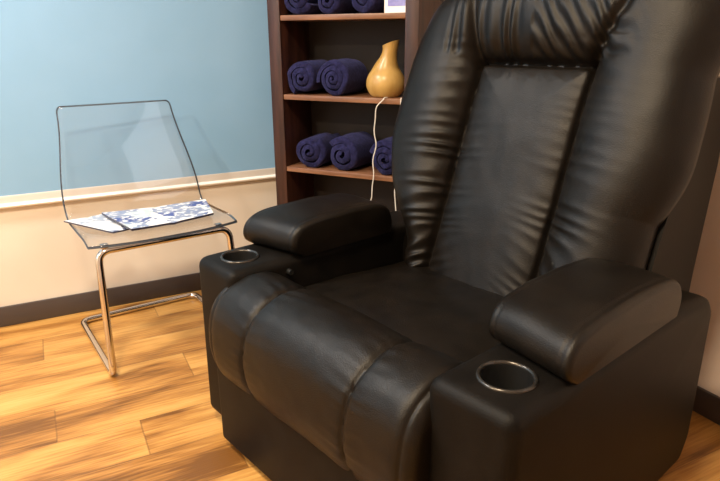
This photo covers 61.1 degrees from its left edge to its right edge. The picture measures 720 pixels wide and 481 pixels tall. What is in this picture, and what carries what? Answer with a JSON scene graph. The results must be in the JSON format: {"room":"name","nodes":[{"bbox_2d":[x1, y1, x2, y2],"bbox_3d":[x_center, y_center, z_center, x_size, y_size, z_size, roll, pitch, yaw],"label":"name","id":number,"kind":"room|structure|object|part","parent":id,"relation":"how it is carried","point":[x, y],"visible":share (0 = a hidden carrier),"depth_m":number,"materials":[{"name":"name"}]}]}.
{"room":"spa treatment room","nodes":[
{"label":"spa treatment room","id":0,"kind":"room"},
{"bbox_2d":[0,0,276,306],"bbox_3d":[-1.692,-0.822,1.805,4.500,2.500,0.100,-10,21,-26],"label":"wall","id":1,"kind":"structure","parent":0,"point":[210,59],"depth_m":2.32,"materials":[{"name":"blue paint"}]},
{"bbox_2d":[0,272,200,326],"bbox_3d":[-1.660,0.341,2.143,4.299,0.079,0.011,-10,21,-26],"label":"baseboard","id":2,"kind":"structure","parent":1,"relation":"attached to","point":[15,314],"depth_m":2.43,"materials":[{"name":"grey plastic"}]},
{"bbox_2d":[0,168,275,208],"bbox_3d":[-1.660,-0.069,2.001,4.299,0.047,0.021,-10,21,-26],"label":"trim","id":3,"kind":"structure","parent":1,"relation":"attached to","point":[48,197],"depth_m":2.38,"materials":[{"name":"beige wood"}]},
{"bbox_2d":[0,290,719,480],"bbox_3d":[-0.598,1.048,0.234,4.500,0.060,4.800,-10,21,-26],"label":"floor","id":4,"kind":"structure","parent":0,"point":[63,417],"depth_m":1.79,"materials":[{"name":"brown wood"}]},
{"bbox_2d":[56,100,236,375],"bbox_3d":[-0.733,-0.049,2.135,0.491,0.813,0.503,-13,22,-32],"label":"chair","id":5,"kind":"object","parent":4,"relation":"on","point":[109,361],"visible":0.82,"depth_m":2.03,"materials":[{"name":"clear plastic"}]},
{"bbox_2d":[64,214,128,233],"bbox_3d":[-0.835,-0.062,2.043,0.272,0.010,0.160,11,21,29],"label":"magazine","id":6,"kind":"object","parent":5,"relation":"on","point":[100,222],"visible":0.58,"depth_m":2.02,"materials":[{"name":"white paper"}]},
{"bbox_3d":[-0.740,0.138,2.192,0.470,0.422,0.502,-13,22,-32],"label":"tube frame","id":7,"kind":"part","parent":5,"relation":"part of","materials":[{"name":"silver metal"}]},
{"bbox_2d":[102,199,213,230],"bbox_3d":[-0.672,-0.084,2.075,0.360,0.014,0.260,-10,21,-26],"label":"magazine","id":8,"kind":"object","parent":5,"relation":"on","point":[172,214],"visible":1,"depth_m":2.07,"materials":[{"name":"white paper"}]},
{"bbox_2d":[267,0,440,211],"bbox_3d":[-0.026,-0.604,2.351,0.628,1.722,0.235,9,20,25],"label":"bookcase","id":9,"kind":"object","parent":4,"relation":"on","point":[293,38],"visible":0.29,"depth_m":2.43,"materials":[{"name":"brown wood"}]},
{"bbox_3d":[-0.276,-0.633,2.477,0.054,1.700,0.225,9,20,25],"label":"panel","id":10,"kind":"part","parent":9,"relation":"part of","materials":[{"name":"brown wood"}]},
{"bbox_2d":[284,0,324,14],"bbox_3d":[-0.193,-0.919,2.327,0.122,0.116,0.198,9,20,25],"label":"rolled towel","id":11,"kind":"object","parent":9,"relation":"on","point":[300,7],"visible":0.75,"depth_m":2.27,"materials":[{"name":"blue fabric"}]},
{"bbox_2d":[287,60,326,93],"bbox_3d":[-0.193,-0.647,2.413,0.131,0.125,0.186,9,20,25],"label":"rolled towel","id":12,"kind":"object","parent":9,"relation":"on","point":[302,76],"visible":0.76,"depth_m":2.34,"materials":[{"name":"blue fabric"}]},
{"bbox_2d":[296,133,340,167],"bbox_3d":[-0.163,-0.371,2.491,0.134,0.121,0.188,7,20,22],"label":"rolled towel","id":13,"kind":"object","parent":9,"relation":"on","point":[314,151],"visible":0.91,"depth_m":2.42,"materials":[{"name":"blue fabric"}]},
{"bbox_2d":[318,0,357,13],"bbox_3d":[-0.075,-0.896,2.274,0.097,0.103,0.196,9,20,25],"label":"rolled towel","id":14,"kind":"object","parent":9,"relation":"on","point":[326,6],"visible":0.94,"depth_m":2.21,"materials":[{"name":"blue fabric"}]},
{"bbox_3d":[-0.023,-0.286,2.459,0.508,0.019,0.209,9,20,25],"label":"shelf","id":15,"kind":"part","parent":9,"relation":"part of","materials":[{"name":"brown wood"}]},
{"bbox_2d":[317,58,367,95],"bbox_3d":[-0.069,-0.629,2.344,0.146,0.133,0.166,10,21,29],"label":"rolled towel","id":16,"kind":"object","parent":9,"relation":"on","point":[343,76],"visible":1,"depth_m":2.29,"materials":[{"name":"blue fabric"}]},
{"bbox_3d":[-0.026,-0.832,2.276,0.508,0.019,0.209,9,20,25],"label":"shelf","id":17,"kind":"part","parent":9,"relation":"part of","materials":[{"name":"brown wood"}]},
{"bbox_3d":[-0.025,-0.557,2.368,0.508,0.019,0.209,9,20,25],"label":"shelf","id":18,"kind":"part","parent":9,"relation":"part of","materials":[{"name":"brown wood"}]},
{"bbox_2d":[330,131,376,169],"bbox_3d":[-0.025,-0.357,2.424,0.133,0.136,0.186,10,21,29],"label":"rolled towel","id":19,"kind":"object","parent":9,"relation":"on","point":[352,151],"visible":0.98,"depth_m":2.36,"materials":[{"name":"blue fabric"}]},
{"bbox_3d":[0.023,-0.626,2.449,0.508,1.660,0.010,9,20,25],"label":"panel","id":20,"kind":"part","parent":9,"relation":"part of","materials":[{"name":"black wood"}]},
{"bbox_2d":[352,0,383,12],"bbox_3d":[0.048,-0.880,2.191,0.133,0.124,0.157,15,24,38],"label":"rolled towel","id":21,"kind":"object","parent":9,"relation":"on","point":[363,6],"visible":0.65,"depth_m":2.15,"materials":[{"name":"blue fabric"}]},
{"bbox_2d":[370,136,392,174],"bbox_3d":[0.131,-0.334,2.357,0.140,0.133,0.198,9,21,27],"label":"rolled towel","id":22,"kind":"object","parent":9,"relation":"on","point":[382,162],"visible":0.4,"depth_m":2.28,"materials":[{"name":"blue fabric"}]},
{"bbox_2d":[366,40,403,199],"bbox_3d":[0.092,-0.383,2.318,0.145,0.722,0.163,9,20,25],"label":"diffuser","id":23,"kind":"object","parent":9,"relation":"on","point":[385,79],"visible":0.94,"depth_m":2.20,"materials":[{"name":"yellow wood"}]},
{"bbox_3d":[0.068,-0.268,2.283,0.068,0.526,0.018,2,19,7],"label":"cord","id":24,"kind":"part","parent":23,"relation":"part of","materials":[{"name":"white plastic"}]},
{"bbox_2d":[384,0,405,12],"bbox_3d":[0.132,-0.853,2.117,0.086,0.120,0.041,9,20,25],"label":"display card","id":25,"kind":"object","parent":9,"relation":"on","point":[390,6],"visible":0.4,"depth_m":2.11,"materials":[{"name":"white paper"}]},
{"bbox_3d":[0.126,-0.848,2.099,0.066,0.078,0.001,9,21,25],"label":"printed panel","id":26,"kind":"part","parent":25,"relation":"part of","materials":[{"name":"purple paper"}]},
{"bbox_2d":[394,98,401,210],"bbox_3d":[0.150,-0.241,2.264,0.046,0.567,0.020,-14,23,-36],"label":"power cable","id":27,"kind":"object","parent":9,"relation":"hanging from","point":[401,98],"visible":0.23,"depth_m":2.28,"materials":[{"name":"white plastic"}]},
{"bbox_3d":[0.227,-0.557,2.242,0.050,1.700,0.225,9,20,25],"label":"panel","id":28,"kind":"part","parent":9,"relation":"part of","materials":[{"name":"brown wood"}]},
{"bbox_2d":[199,0,719,480],"bbox_3d":[0.217,-0.026,1.476,0.976,1.179,0.990,-16,24,-39],"label":"recliner","id":29,"kind":"object","parent":4,"relation":"on","point":[527,310],"visible":1,"depth_m":1.33,"materials":[{"name":"black leather"}]},
{"bbox_3d":[-0.097,0.462,1.373,0.115,0.278,0.690,-16,24,-39],"label":"panel","id":30,"kind":"part","parent":29,"relation":"part of","materials":[{"name":"black leather"}]},
{"bbox_3d":[-0.078,0.194,1.844,0.790,0.461,0.180,-16,24,-39],"label":"armrest","id":31,"kind":"part","parent":29,"relation":"part of","materials":[{"name":"black leather"}]},
{"bbox_2d":[209,272,463,480],"bbox_3d":[-0.070,0.286,1.333,0.234,0.282,0.700,-16,24,-39],"label":"footrest","id":32,"kind":"object","parent":29,"relation":"on","point":[354,390],"depth_m":1.21,"materials":[{"name":"black leather"}]},
{"bbox_2d":[305,261,503,361],"bbox_3d":[0.168,0.209,1.508,0.500,0.173,0.612,-16,24,-39],"label":"seat cushion","id":33,"kind":"object","parent":29,"relation":"on","point":[446,307],"depth_m":1.48,"materials":[{"name":"black leather"}]},
{"bbox_2d":[392,0,719,296],"bbox_3d":[0.403,-0.241,1.571,0.389,0.833,0.873,-16,24,-39],"label":"cushion","id":34,"kind":"object","parent":29,"relation":"on","point":[531,139],"depth_m":1.47,"materials":[{"name":"black leather"}]},
{"bbox_3d":[0.460,0.382,1.267,0.790,0.465,0.180,-16,24,-39],"label":"armrest","id":35,"kind":"part","parent":29,"relation":"part of","materials":[{"name":"black leather"}]},
{"bbox_2d":[441,0,719,396],"bbox_3d":[1.369,-0.485,0.747,0.100,2.500,4.700,-10,21,-26],"label":"wall","id":36,"kind":"structure","parent":0,"point":[705,282],"depth_m":1.68,"materials":[{"name":"beige paint"}]},
{"bbox_2d":[693,385,719,424],"bbox_3d":[1.306,0.659,1.144,0.011,0.079,4.588,-10,21,-26],"label":"baseboard","id":37,"kind":"structure","parent":36,"relation":"attached to","point":[706,403],"depth_m":1.72,"materials":[{"name":"grey plastic"}]}
]}

